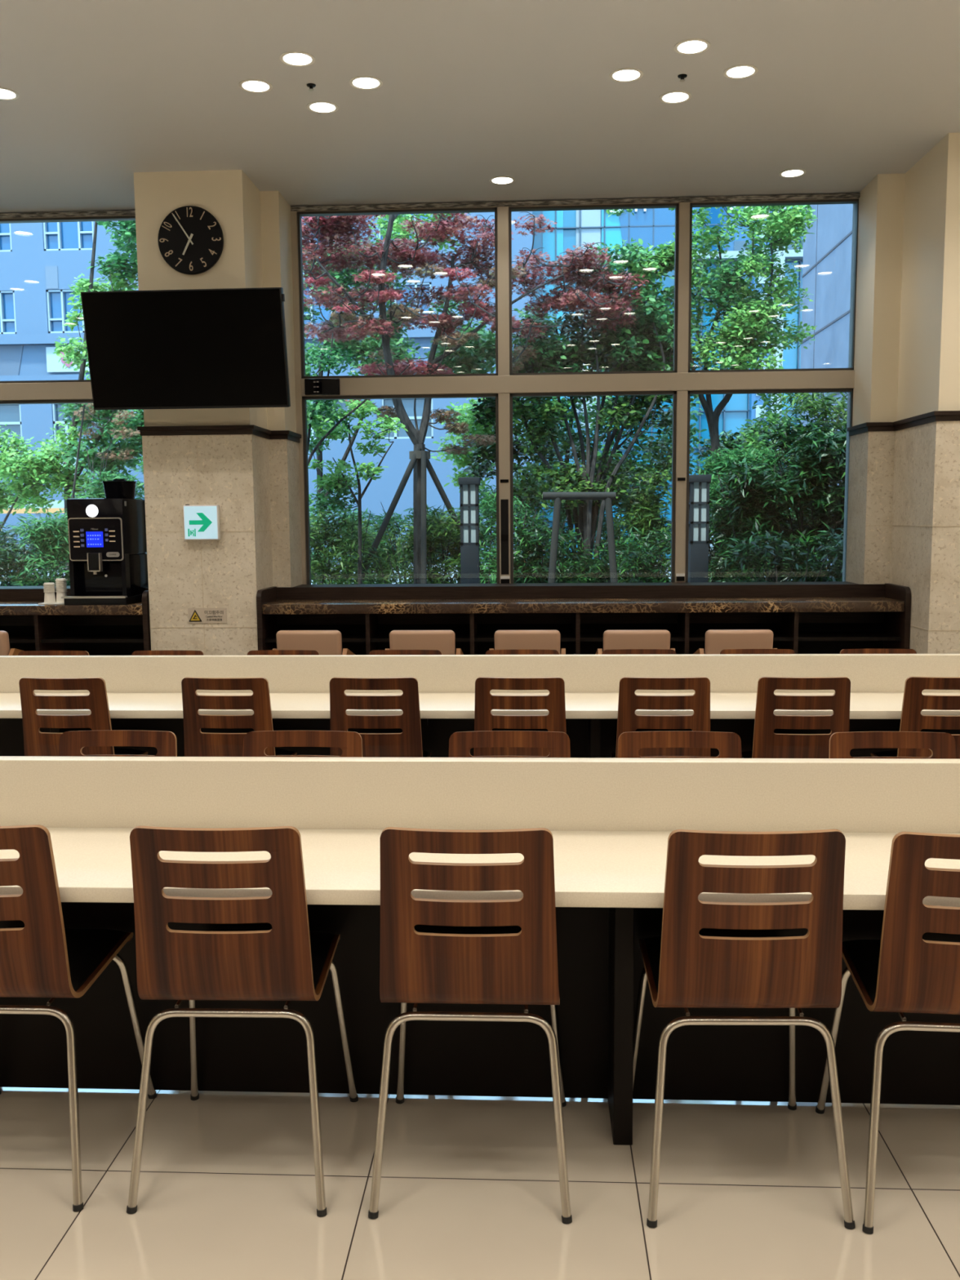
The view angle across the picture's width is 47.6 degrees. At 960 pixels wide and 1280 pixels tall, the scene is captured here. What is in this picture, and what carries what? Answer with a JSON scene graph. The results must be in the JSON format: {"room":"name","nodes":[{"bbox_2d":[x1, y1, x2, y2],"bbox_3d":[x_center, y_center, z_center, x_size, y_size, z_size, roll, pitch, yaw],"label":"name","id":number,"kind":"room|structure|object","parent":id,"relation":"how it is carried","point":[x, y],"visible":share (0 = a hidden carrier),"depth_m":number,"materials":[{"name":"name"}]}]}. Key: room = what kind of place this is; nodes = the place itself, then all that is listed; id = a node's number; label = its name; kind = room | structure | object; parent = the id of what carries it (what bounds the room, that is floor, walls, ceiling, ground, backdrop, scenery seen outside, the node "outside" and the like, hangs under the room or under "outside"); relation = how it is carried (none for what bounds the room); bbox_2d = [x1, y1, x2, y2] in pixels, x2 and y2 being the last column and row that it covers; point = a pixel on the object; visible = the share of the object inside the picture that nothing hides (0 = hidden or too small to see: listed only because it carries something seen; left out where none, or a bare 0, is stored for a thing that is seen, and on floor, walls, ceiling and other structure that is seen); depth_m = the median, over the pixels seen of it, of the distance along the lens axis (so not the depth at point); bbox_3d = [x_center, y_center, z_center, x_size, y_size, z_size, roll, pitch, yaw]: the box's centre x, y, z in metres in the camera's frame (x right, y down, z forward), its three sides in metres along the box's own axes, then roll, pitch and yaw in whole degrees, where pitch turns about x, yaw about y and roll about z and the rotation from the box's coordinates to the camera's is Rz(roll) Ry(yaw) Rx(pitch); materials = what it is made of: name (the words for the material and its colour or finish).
{"room":"eatery","nodes":[
{"label":"eatery","id":0,"kind":"room"},
{"bbox_2d":[133,169,302,655],"bbox_3d":[-1.668,-1.041,6.888,0.934,3.500,0.797,0,6,3],"label":"column","id":1,"kind":"structure","parent":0,"point":[244,462],"depth_m":6.56,"materials":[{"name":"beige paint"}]},
{"bbox_2d":[0,587,148,626],"bbox_3d":[-4.133,-0.209,7.106,4.210,0.240,0.022,0,6,3],"label":"countertop","id":2,"kind":"structure","parent":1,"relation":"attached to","point":[6,594],"depth_m":7.02,"materials":[{"name":"brown stone"}]},
{"bbox_2d":[80,287,290,409],"bbox_3d":[-1.652,-1.654,6.255,1.150,0.648,0.358,0,6,3],"label":"television","id":3,"kind":"object","parent":1,"relation":"attached to","point":[226,348],"visible":1,"depth_m":6.14,"materials":[{"name":"black plastic"}]},
{"bbox_2d":[157,205,223,274],"bbox_3d":[-1.690,-2.335,6.350,0.386,0.386,0.040,0,6,3],"label":"wall clock","id":4,"kind":"object","parent":1,"relation":"attached to","point":[190,239],"visible":1,"depth_m":6.34,"materials":[{"name":"black plastic"}]},
{"bbox_2d":[182,504,220,540],"bbox_3d":[-1.669,-0.707,6.524,0.212,0.213,0.038,0,6,3],"label":"exit sign","id":5,"kind":"object","parent":1,"relation":"attached to","point":[201,522],"visible":1,"depth_m":6.51,"materials":[{"name":"white plastic"}]},
{"bbox_2d":[187,608,226,623],"bbox_3d":[-1.656,-0.147,6.601,0.236,0.092,0.009,0,6,3],"label":"warning sign","id":6,"kind":"object","parent":1,"relation":"attached to","point":[194,615],"visible":1,"depth_m":6.60,"materials":[{"name":"beige plastic"}]},
{"bbox_2d":[0,0,959,213],"bbox_3d":[-0.627,-2.201,1.548,11.800,0.001,11.500,0,6,3],"label":"ceiling","id":7,"kind":"structure","parent":0,"point":[844,93],"depth_m":5.24,"materials":[{"name":"grey paint"}]},
{"bbox_2d":[279,51,315,66],"bbox_3d":[-0.805,-2.564,4.796,0.156,0.012,0.156,0,6,3],"label":"recessed light","id":8,"kind":"object","parent":7,"relation":"in","point":[299,59],"visible":1,"depth_m":4.81,"materials":[{"name":"white plastic"}]},
{"bbox_2d":[349,75,382,89],"bbox_3d":[-0.531,-2.597,5.065,0.156,0.012,0.156,0,6,3],"label":"recessed light","id":9,"kind":"object","parent":7,"relation":"in","point":[363,82],"visible":1,"depth_m":5.08,"materials":[{"name":"white plastic"}]},
{"bbox_2d":[608,67,643,82],"bbox_3d":[0.673,-2.600,5.003,0.156,0.012,0.156,0,6,3],"label":"recessed light","id":10,"kind":"object","parent":7,"relation":"in","point":[627,74],"visible":1,"depth_m":5.02,"materials":[{"name":"white plastic"}]},
{"bbox_2d":[674,38,710,54],"bbox_3d":[0.918,-2.569,4.706,0.156,0.012,0.156,0,6,3],"label":"recessed light","id":11,"kind":"object","parent":7,"relation":"in","point":[695,46],"visible":1,"depth_m":4.72,"materials":[{"name":"white plastic"}]},
{"bbox_2d":[723,64,758,79],"bbox_3d":[1.192,-2.602,4.976,0.156,0.012,0.156,0,6,3],"label":"recessed light","id":12,"kind":"object","parent":7,"relation":"in","point":[741,71],"visible":1,"depth_m":4.99,"materials":[{"name":"white plastic"}]},
{"bbox_2d":[0,1087,959,1279],"bbox_3d":[-0.597,1.327,1.944,11.800,0.120,11.500,0,6,3],"label":"floor","id":13,"kind":"structure","parent":0,"point":[469,1189],"depth_m":2.39,"materials":[{"name":"beige tile"}]},
{"bbox_2d":[0,586,151,655],"bbox_3d":[-4.115,0.187,7.141,4.240,1.045,0.770,0,6,3],"label":"counter","id":14,"kind":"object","parent":13,"relation":"on","point":[95,629],"depth_m":7.01,"materials":[{"name":"brown stone"}]},
{"bbox_2d":[0,600,142,615],"bbox_3d":[-4.143,-0.198,6.915,4.210,0.060,0.365,0,6,3],"label":"countertop","id":15,"kind":"structure","parent":14,"relation":"on","point":[21,607],"depth_m":6.65,"materials":[{"name":"brown stone"}]},
{"bbox_2d":[63,594,142,604],"bbox_3d":[-2.338,-0.260,6.865,0.390,0.045,0.455,0,6,3],"label":"tray","id":16,"kind":"object","parent":15,"relation":"on","point":[74,599],"depth_m":6.64,"materials":[{"name":"black plastic"}]},
{"bbox_2d":[8,634,143,643],"bbox_3d":[-4.140,-0.006,6.955,4.210,0.020,0.323,0,6,3],"label":"shelf","id":17,"kind":"object","parent":14,"relation":"attached to","point":[13,638],"depth_m":6.75,"materials":[{"name":"black laminate"}]},
{"bbox_2d":[61,478,148,604],"bbox_3d":[-2.347,-0.621,6.821,0.409,0.772,0.470,0,6,3],"label":"coffee machine","id":18,"kind":"object","parent":14,"relation":"on","point":[108,544],"visible":0.99,"depth_m":6.65,"materials":[{"name":"black plastic"}]},
{"bbox_2d":[0,824,156,1211],"bbox_3d":[-1.060,0.781,2.527,0.432,0.846,0.482,0,6,3],"label":"chair","id":19,"kind":"object","parent":13,"relation":"on","point":[43,957],"visible":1,"depth_m":2.32,"materials":[{"name":"brown wood"}]},
{"bbox_2d":[18,677,147,755],"bbox_3d":[-1.675,0.548,4.653,0.432,0.846,0.482,0,6,4],"label":"chair","id":20,"kind":"object","parent":13,"relation":"on","point":[36,743],"visible":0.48,"depth_m":4.41,"materials":[{"name":"brown wood"}]},
{"bbox_2d":[58,730,177,756],"bbox_3d":[-1.091,0.718,3.091,0.432,0.846,0.482,0,6,3],"label":"chair","id":21,"kind":"object","parent":13,"relation":"on","point":[71,744],"visible":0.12,"depth_m":3.27,"materials":[{"name":"brown wood"}]},
{"bbox_2d":[181,676,297,756],"bbox_3d":[-1.005,0.546,4.618,0.432,0.846,0.482,0,6,4],"label":"chair","id":22,"kind":"object","parent":13,"relation":"on","point":[197,743],"visible":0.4,"depth_m":4.38,"materials":[{"name":"brown wood"}]},
{"bbox_2d":[126,825,358,1217],"bbox_3d":[-0.537,0.780,2.500,0.432,0.846,0.482,0,6,2],"label":"chair","id":23,"kind":"object","parent":13,"relation":"on","point":[288,962],"visible":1,"depth_m":2.28,"materials":[{"name":"brown wood"}]},
{"bbox_2d":[242,730,362,757],"bbox_3d":[-0.535,0.717,3.062,0.432,0.846,0.482,0,6,3],"label":"chair","id":24,"kind":"object","parent":13,"relation":"on","point":[255,743],"visible":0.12,"depth_m":3.24,"materials":[{"name":"brown wood"}]},
{"bbox_2d":[272,630,355,654],"bbox_3d":[-0.947,0.345,6.365,0.436,0.852,0.501,0,6,3],"label":"armchair","id":25,"kind":"object","parent":13,"relation":"on","point":[325,642],"visible":0.2,"depth_m":6.08,"materials":[{"name":"brown leather"}]},
{"bbox_2d":[329,676,431,757],"bbox_3d":[-0.409,0.544,4.587,0.432,0.846,0.482,0,6,3],"label":"chair","id":26,"kind":"object","parent":13,"relation":"on","point":[406,744],"visible":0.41,"depth_m":4.35,"materials":[{"name":"brown wood"}]},
{"bbox_2d":[385,630,463,654],"bbox_3d":[-0.308,0.344,6.322,0.436,0.852,0.501,0,6,3],"label":"armchair","id":27,"kind":"object","parent":13,"relation":"on","point":[443,641],"visible":0.19,"depth_m":6.04,"materials":[{"name":"brown leather"}]},
{"bbox_2d":[368,826,572,1223],"bbox_3d":[-0.014,0.778,2.473,0.432,0.846,0.482,0,6,3],"label":"chair","id":28,"kind":"object","parent":13,"relation":"on","point":[521,968],"visible":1,"depth_m":2.25,"materials":[{"name":"brown wood"}]},
{"bbox_2d":[0,755,959,1145],"bbox_3d":[-0.254,0.734,2.780,9.200,0.866,0.908,0,6,3],"label":"table","id":29,"kind":"object","parent":13,"relation":"on","point":[611,821],"visible":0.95,"depth_m":2.72,"materials":[{"name":"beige laminate"}]},
{"bbox_2d":[0,653,959,757],"bbox_3d":[-0.145,0.500,4.897,9.200,0.856,0.868,0,6,3],"label":"table","id":30,"kind":"object","parent":13,"relation":"on","point":[144,692],"visible":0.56,"depth_m":4.83,"materials":[{"name":"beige laminate"}]},
{"bbox_2d":[448,730,570,757],"bbox_3d":[0.080,0.715,3.031,0.432,0.846,0.482,0,6,3],"label":"chair","id":31,"kind":"object","parent":13,"relation":"on","point":[460,744],"visible":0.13,"depth_m":3.20,"materials":[{"name":"brown wood"}]},
{"bbox_2d":[473,676,566,756],"bbox_3d":[0.176,0.543,4.557,0.432,0.846,0.482,0,6,4],"label":"chair","id":32,"kind":"object","parent":13,"relation":"on","point":[553,702],"visible":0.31,"depth_m":4.31,"materials":[{"name":"brown wood"}]},
{"bbox_2d":[488,630,565,654],"bbox_3d":[0.277,0.344,6.281,0.436,0.852,0.501,0,6,3],"label":"armchair","id":33,"kind":"object","parent":13,"relation":"on","point":[504,639],"visible":0.23,"depth_m":6.00,"materials":[{"name":"brown leather"}]},
{"bbox_2d":[256,581,911,654],"bbox_3d":[0.610,0.174,6.896,3.877,1.045,0.770,0,6,3],"label":"counter","id":34,"kind":"object","parent":13,"relation":"on","point":[820,617],"depth_m":6.79,"materials":[{"name":"brown wood"}]},
{"bbox_2d":[262,596,904,614],"bbox_3d":[0.597,-0.211,6.669,3.817,0.060,0.365,0,6,3],"label":"countertop","id":35,"kind":"structure","parent":34,"relation":"on","point":[882,603],"depth_m":6.52,"materials":[{"name":"brown stone"}]},
{"bbox_2d":[265,631,901,642],"bbox_3d":[0.600,-0.019,6.710,3.817,0.020,0.323,0,6,3],"label":"shelf","id":36,"kind":"object","parent":34,"relation":"attached to","point":[346,637],"depth_m":6.61,"materials":[{"name":"black laminate"}]},
{"bbox_2d":[595,630,675,654],"bbox_3d":[0.876,0.344,6.235,0.436,0.852,0.501,0,6,3],"label":"armchair","id":37,"kind":"object","parent":13,"relation":"on","point":[612,639],"visible":0.18,"depth_m":5.95,"materials":[{"name":"brown leather"}]},
{"bbox_2d":[601,648,675,654],"bbox_3d":[0.767,0.482,5.122,0.440,0.829,0.482,0,6,2],"label":"chair","id":38,"kind":"object","parent":13,"relation":"on","point":[621,651],"visible":0.05,"depth_m":5.30,"materials":[{"name":"brown wood"}]},
{"bbox_2d":[611,676,711,757],"bbox_3d":[0.742,0.541,4.527,0.432,0.846,0.482,0,6,3],"label":"chair","id":39,"kind":"object","parent":13,"relation":"on","point":[628,702],"visible":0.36,"depth_m":4.28,"materials":[{"name":"brown wood"}]},
{"bbox_2d":[617,731,742,758],"bbox_3d":[0.571,0.713,3.005,0.432,0.846,0.482,0,6,3],"label":"chair","id":40,"kind":"object","parent":13,"relation":"on","point":[728,744],"visible":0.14,"depth_m":3.18,"materials":[{"name":"brown wood"}]},
{"bbox_2d":[693,629,777,653],"bbox_3d":[1.431,0.343,6.202,0.436,0.852,0.501,0,6,3],"label":"armchair","id":41,"kind":"object","parent":13,"relation":"on","point":[716,640],"visible":0.23,"depth_m":5.92,"materials":[{"name":"brown leather"}]},
{"bbox_2d":[632,829,855,1229],"bbox_3d":[0.565,0.777,2.443,0.432,0.846,0.482,0,6,1],"label":"chair","id":42,"kind":"object","parent":13,"relation":"on","point":[685,968],"visible":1,"depth_m":2.22,"materials":[{"name":"brown wood"}]},
{"bbox_2d":[741,676,850,758],"bbox_3d":[1.284,0.539,4.499,0.432,0.846,0.482,0,6,4],"label":"chair","id":43,"kind":"object","parent":13,"relation":"on","point":[766,744],"visible":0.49,"depth_m":4.26,"materials":[{"name":"brown wood"}]},
{"bbox_2d":[815,831,959,1234],"bbox_3d":[1.022,0.777,2.402,0.432,0.846,0.482,0,6,5],"label":"chair","id":44,"kind":"object","parent":13,"relation":"on","point":[901,971],"visible":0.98,"depth_m":2.21,"materials":[{"name":"brown wood"}]},
{"bbox_2d":[828,731,955,759],"bbox_3d":[1.181,0.712,2.974,0.432,0.846,0.482,0,6,3],"label":"chair","id":45,"kind":"object","parent":13,"relation":"on","point":[942,745],"visible":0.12,"depth_m":3.15,"materials":[{"name":"brown wood"}]},
{"bbox_2d":[871,676,959,759],"bbox_3d":[1.851,0.538,4.470,0.432,0.846,0.482,0,6,4],"label":"chair","id":46,"kind":"object","parent":13,"relation":"on","point":[912,719],"visible":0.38,"depth_m":4.23,"materials":[{"name":"brown wood"}]},
{"bbox_2d":[842,204,855,581],"bbox_3d":[4.008,-1.237,7.126,3.125,3.740,0.169,0,6,3],"label":"wall","id":47,"kind":"structure","parent":0,"point":[854,205],"depth_m":7.21,"materials":[{"name":"grey stone"}]},
{"bbox_2d":[845,132,959,653],"bbox_3d":[3.958,-1.039,6.442,3.219,3.500,1.107,0,6,3],"label":"wall","id":48,"kind":"structure","parent":0,"point":[904,513],"depth_m":6.38,"materials":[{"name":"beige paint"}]},
{"bbox_2d":[275,583,885,625],"bbox_3d":[0.607,-0.222,6.860,3.817,0.240,0.022,0,6,3],"label":"backsplash","id":49,"kind":"structure","parent":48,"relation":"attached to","point":[717,590],"depth_m":6.85,"materials":[{"name":"brown stone"}]},
{"bbox_3d":[-0.313,0.155,7.470,11.800,0.970,0.240,0,6,3],"label":"wall","id":50,"kind":"structure","parent":0,"visible":0},
{"bbox_2d":[0,209,135,404],"bbox_3d":[-4.148,-1.555,7.378,4.160,2.515,0.092,0,6,3],"label":"window","id":51,"kind":"structure","parent":50,"relation":"in","point":[73,391],"depth_m":7.25,"materials":[{"name":"beige metal"}]},
{"bbox_2d":[290,192,860,584],"bbox_3d":[0.621,-1.569,7.131,3.690,2.515,0.092,0,6,3],"label":"window","id":52,"kind":"structure","parent":50,"relation":"in","point":[682,382],"depth_m":7.07,"materials":[{"name":"beige metal"}]},
{"bbox_2d":[304,377,340,395],"bbox_3d":[-1.036,-1.663,7.146,0.230,0.104,0.034,0,6,3],"label":"control box","id":53,"kind":"object","parent":52,"relation":"attached to","point":[312,386],"visible":1,"depth_m":7.13,"materials":[{"name":"black plastic"}]},
{"bbox_2d":[500,479,509,583],"bbox_3d":[0.165,-0.718,7.207,0.061,0.685,0.016,0,6,3],"label":"lock","id":54,"kind":"object","parent":52,"relation":"attached to","point":[504,503],"visible":1,"depth_m":7.21,"materials":[{"name":"black plastic"}]},
{"label":"outside","id":55,"kind":"structure","parent":0,"visible":0},
{"bbox_3d":[-1.894,0.429,11.734,23.000,0.200,8.000,0,6,3],"label":"floor","id":56,"kind":"structure","parent":55,"visible":0},
{"bbox_2d":[0,517,69,586],"bbox_3d":[-4.249,-0.310,10.125,1.051,1.671,1.047,0,6,3],"label":"shrub","id":57,"kind":"object","parent":56,"relation":"on","point":[7,557],"visible":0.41,"depth_m":9.99,"materials":[{"name":"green plant"}]},
{"bbox_2d":[8,499,70,586],"bbox_3d":[-3.785,-0.383,10.071,0.879,1.820,1.098,0,6,3],"label":"shrub","id":58,"kind":"object","parent":56,"relation":"on","point":[46,534],"visible":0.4,"depth_m":9.77,"materials":[{"name":"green plant"}]},
{"bbox_2d":[0,417,97,529],"bbox_3d":[-4.818,-1.012,11.830,1.639,2.694,1.278,-1,6,-1],"label":"tree","id":59,"kind":"object","parent":56,"relation":"on","point":[40,466],"visible":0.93,"depth_m":11.55,"materials":[{"name":"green plant"}]},
{"bbox_2d":[53,220,144,579],"bbox_3d":[-3.867,-2.217,11.483,1.197,5.151,1.830,-3,7,-19],"label":"tree","id":60,"kind":"object","parent":56,"relation":"on","point":[118,262],"visible":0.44,"depth_m":11.21,"materials":[{"name":"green plant"}]},
{"bbox_2d":[58,446,144,554],"bbox_3d":[-3.476,-0.674,10.386,1.163,2.322,1.072,5,9,42],"label":"shrub","id":61,"kind":"object","parent":56,"relation":"on","point":[99,491],"visible":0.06,"depth_m":10.07,"materials":[{"name":"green plant"}]},
{"bbox_2d":[67,403,140,581],"bbox_3d":[-3.803,-1.018,10.913,0.735,2.895,1.156,-6,8,-41],"label":"sapling","id":62,"kind":"object","parent":56,"relation":"on","point":[91,412],"visible":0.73,"depth_m":10.74,"materials":[{"name":"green plant"}]},
{"bbox_2d":[304,332,367,466],"bbox_3d":[-1.367,-0.986,9.250,0.952,3.164,0.686,5,8,40],"label":"tree","id":63,"kind":"object","parent":56,"relation":"on","point":[311,353],"visible":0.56,"depth_m":9.06,"materials":[{"name":"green plant"}]},
{"bbox_2d":[309,506,385,584],"bbox_3d":[-1.346,-0.362,10.003,0.926,1.752,1.046,0,6,3],"label":"shrub","id":64,"kind":"object","parent":56,"relation":"on","point":[344,577],"visible":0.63,"depth_m":9.82,"materials":[{"name":"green plant"}]},
{"bbox_2d":[309,507,404,584],"bbox_3d":[-1.413,-0.547,11.547,1.267,1.776,1.111,0,6,3],"label":"shrub","id":65,"kind":"object","parent":56,"relation":"on","point":[380,521],"visible":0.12,"depth_m":11.49,"materials":[{"name":"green plant"}]},
{"bbox_2d":[306,399,408,584],"bbox_3d":[-1.217,-0.864,9.899,1.041,2.771,1.374,-2,7,-12],"label":"tree","id":66,"kind":"object","parent":56,"relation":"on","point":[340,482],"visible":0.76,"depth_m":9.58,"materials":[{"name":"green plant"}]},
{"bbox_2d":[331,511,436,584],"bbox_3d":[-0.945,-0.459,11.049,1.138,1.704,1.144,-1,6,-1],"label":"shrub","id":67,"kind":"object","parent":56,"relation":"on","point":[385,570],"visible":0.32,"depth_m":10.82,"materials":[{"name":"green plant"}]},
{"bbox_2d":[302,213,495,583],"bbox_3d":[-1.050,-2.559,12.523,2.771,5.551,1.631,-1,6,-3],"label":"tree","id":68,"kind":"object","parent":56,"relation":"on","point":[348,349],"visible":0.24,"depth_m":12.18,"materials":[{"name":"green plant"}]},
{"bbox_2d":[355,446,488,584],"bbox_3d":[-0.385,-0.682,10.391,2.506,2.310,0.717,-4,7,-29],"label":"support","id":69,"kind":"object","parent":56,"relation":"on","point":[424,455],"visible":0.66,"depth_m":10.18,"materials":[{"name":"grey"}]},
{"bbox_2d":[376,484,496,583],"bbox_3d":[-0.451,-0.674,11.671,1.494,1.985,1.127,1,7,10],"label":"shrub","id":70,"kind":"object","parent":56,"relation":"on","point":[409,517],"visible":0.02,"depth_m":11.61,"materials":[{"name":"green plant"}]},
{"bbox_2d":[398,503,484,583],"bbox_3d":[-0.347,-0.490,10.980,0.850,1.771,1.154,0,6,7],"label":"shrub","id":71,"kind":"object","parent":56,"relation":"on","point":[435,529],"visible":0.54,"depth_m":10.69,"materials":[{"name":"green plant"}]},
{"bbox_2d":[457,476,479,583],"bbox_3d":[-0.081,-0.384,9.181,0.174,1.955,0.174,0,6,3],"label":"lantern","id":72,"kind":"object","parent":56,"relation":"on","point":[468,486],"visible":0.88,"depth_m":9.06,"materials":[{"name":"grey metal"}]},
{"bbox_2d":[430,397,516,572],"bbox_3d":[-0.046,-1.611,14.403,1.161,3.229,1.515,0,6,7],"label":"tree","id":73,"kind":"object","parent":56,"relation":"on","point":[463,462],"visible":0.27,"depth_m":14.03,"materials":[{"name":"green plant"}]},
{"bbox_2d":[301,211,648,583],"bbox_3d":[-0.121,-1.875,10.398,3.533,4.649,1.632,-1,6,0],"label":"maple tree","id":74,"kind":"object","parent":56,"relation":"on","point":[324,228],"visible":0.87,"depth_m":10.21,"materials":[{"name":"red plant"}]},
{"bbox_2d":[423,326,527,480],"bbox_3d":[-0.083,-1.467,11.512,1.012,3.593,1.316,1,7,13],"label":"tree","id":75,"kind":"object","parent":56,"relation":"on","point":[464,360],"visible":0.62,"depth_m":11.19,"materials":[{"name":"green plant"}]},
{"bbox_2d":[479,480,534,583],"bbox_3d":[0.212,-0.579,10.701,0.765,2.001,1.101,-1,6,-7],"label":"shrub","id":76,"kind":"object","parent":56,"relation":"on","point":[490,556],"visible":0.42,"depth_m":10.57,"materials":[{"name":"green plant"}]},
{"bbox_2d":[486,507,581,583],"bbox_3d":[0.511,-0.404,10.455,0.922,1.703,1.095,0,6,3],"label":"shrub","id":77,"kind":"object","parent":56,"relation":"on","point":[532,545],"visible":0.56,"depth_m":10.16,"materials":[{"name":"green plant"}]},
{"bbox_2d":[542,492,617,582],"bbox_3d":[0.872,-0.342,9.290,0.754,1.839,0.261,0,6,3],"label":"support frame","id":78,"kind":"object","parent":56,"relation":"on","point":[557,497],"visible":0.56,"depth_m":9.27,"materials":[{"name":"grey"}]},
{"bbox_2d":[514,483,648,577],"bbox_3d":[1.131,-0.771,12.183,1.834,2.035,1.102,0,6,3],"label":"shrub","id":79,"kind":"object","parent":56,"relation":"on","point":[604,529],"visible":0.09,"depth_m":12.07,"materials":[{"name":"green plant"}]},
{"bbox_2d":[537,520,633,582],"bbox_3d":[1.016,-0.372,10.642,0.988,1.590,1.181,0,6,3],"label":"shrub","id":80,"kind":"object","parent":56,"relation":"on","point":[597,571],"visible":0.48,"depth_m":10.35,"materials":[{"name":"green plant"}]},
{"bbox_2d":[493,358,707,559],"bbox_3d":[1.594,-1.865,14.443,2.978,3.698,1.818,-1,6,0],"label":"tree","id":81,"kind":"object","parent":56,"relation":"on","point":[562,437],"visible":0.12,"depth_m":14.31,"materials":[{"name":"green plant"}]},
{"bbox_2d":[511,237,695,478],"bbox_3d":[1.181,-1.876,11.292,2.006,4.433,1.383,1,7,15],"label":"tree","id":82,"kind":"object","parent":56,"relation":"on","point":[640,261],"visible":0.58,"depth_m":10.78,"materials":[{"name":"green plant"}]},
{"bbox_2d":[511,303,699,566],"bbox_3d":[1.199,-1.558,11.300,2.209,3.800,1.818,0,6,5],"label":"tree","id":83,"kind":"object","parent":56,"relation":"on","point":[614,477],"visible":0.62,"depth_m":10.88,"materials":[{"name":"green plant"}]},
{"bbox_2d":[599,481,671,582],"bbox_3d":[1.635,-0.638,11.170,0.963,1.989,1.174,0,6,3],"label":"shrub","id":84,"kind":"object","parent":56,"relation":"on","point":[643,510],"visible":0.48,"depth_m":10.83,"materials":[{"name":"green plant"}]},
{"bbox_2d":[614,520,671,582],"bbox_3d":[1.619,-0.330,10.190,0.854,1.596,1.099,0,6,3],"label":"shrub","id":85,"kind":"object","parent":56,"relation":"on","point":[650,571],"visible":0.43,"depth_m":9.90,"materials":[{"name":"green plant"}]},
{"bbox_2d":[688,474,711,582],"bbox_3d":[1.817,-0.389,9.082,0.174,1.955,0.174,0,6,3],"label":"lantern","id":86,"kind":"object","parent":56,"relation":"on","point":[699,485],"visible":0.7,"depth_m":8.96,"materials":[{"name":"grey metal"}]},
{"bbox_2d":[605,204,817,562],"bbox_3d":[2.438,-2.325,11.349,2.337,5.293,1.664,0,6,3],"label":"tree","id":87,"kind":"object","parent":56,"relation":"on","point":[748,322],"visible":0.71,"depth_m":10.88,"materials":[{"name":"green plant"}]},
{"bbox_2d":[707,502,763,582],"bbox_3d":[2.271,-0.459,10.377,0.803,1.800,1.186,-2,7,-12],"label":"shrub","id":88,"kind":"object","parent":56,"relation":"on","point":[714,574],"visible":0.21,"depth_m":10.11,"materials":[{"name":"green plant"}]},
{"bbox_2d":[689,443,819,581],"bbox_3d":[2.651,-0.760,10.745,1.448,2.309,1.174,0,6,3],"label":"shrub","id":89,"kind":"object","parent":56,"relation":"on","point":[736,455],"visible":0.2,"depth_m":10.44,"materials":[{"name":"green plant"}]},
{"bbox_2d":[708,455,816,582],"bbox_3d":[2.438,-0.532,9.524,1.062,2.131,1.098,0,6,8],"label":"shrub","id":90,"kind":"object","parent":56,"relation":"on","point":[748,499],"visible":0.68,"depth_m":9.31,"materials":[{"name":"green plant"}]},
{"bbox_2d":[693,420,844,575],"bbox_3d":[3.953,-1.431,14.245,2.548,2.838,1.672,1,6,9],"label":"tree","id":91,"kind":"object","parent":56,"relation":"on","point":[727,443],"visible":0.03,"depth_m":14.18,"materials":[{"name":"green plant"}]},
{"bbox_2d":[720,520,844,582],"bbox_3d":[2.522,-0.183,8.886,1.384,1.581,0.967,0,6,8],"label":"shrub","id":92,"kind":"object","parent":56,"relation":"on","point":[806,571],"visible":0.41,"depth_m":8.73,"materials":[{"name":"green plant"}]},
{"bbox_2d":[754,413,846,573],"bbox_3d":[2.946,-0.707,9.356,1.067,2.508,1.144,-1,6,-5],"label":"shrub","id":93,"kind":"object","parent":56,"relation":"on","point":[816,466],"visible":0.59,"depth_m":9.07,"materials":[{"name":"green plant"}]},
{"bbox_2d":[771,392,847,554],"bbox_3d":[3.062,-0.972,9.828,0.904,2.926,1.165,0,6,3],"label":"shrub","id":94,"kind":"object","parent":56,"relation":"on","point":[813,408],"visible":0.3,"depth_m":9.61,"materials":[{"name":"green plant"}]},
{"bbox_2d":[799,204,853,577],"bbox_3d":[7.611,-6.938,13.436,4.012,14.000,13.000,0,6,3],"label":"building","id":95,"kind":"structure","parent":56,"relation":"on","point":[827,253],"depth_m":18.38,"materials":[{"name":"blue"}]},
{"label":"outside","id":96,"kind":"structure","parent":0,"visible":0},
{"bbox_2d":[0,560,791,584],"bbox_3d":[2.713,-4.144,52.547,120.000,0.200,74.500,0,6,3],"label":"ground","id":97,"kind":"structure","parent":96,"point":[657,561],"depth_m":33.57,"materials":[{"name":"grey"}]},
{"bbox_2d":[0,211,533,565],"bbox_3d":[-13.005,-11.303,40.433,29.900,17.000,2.150,0,6,3],"label":"office building","id":98,"kind":"structure","parent":97,"relation":"on","point":[38,261],"depth_m":39.70,"materials":[{"name":"blue"}]},
{"bbox_2d":[45,346,89,372],"bbox_3d":[-15.076,-10.264,39.790,1.580,0.900,0.150,0,6,3],"label":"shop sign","id":99,"kind":"object","parent":98,"relation":"attached to","point":[53,365],"visible":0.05,"depth_m":39.80,"materials":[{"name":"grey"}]},
{"bbox_2d":[532,204,804,559],"bbox_3d":[12.458,-12.951,43.796,20.745,19.090,8.900,0,6,3],"label":"glass office building","id":100,"kind":"structure","parent":97,"relation":"on","point":[655,227],"depth_m":40.38,"materials":[{"name":"blue glass"}]},
{"bbox_2d":[748,206,786,497],"bbox_3d":[9.197,-10.362,34.835,0.920,16.000,0.600,0,6,3],"label":"stair tower","id":101,"kind":"structure","parent":97,"relation":"on","point":[754,413],"depth_m":34.77,"materials":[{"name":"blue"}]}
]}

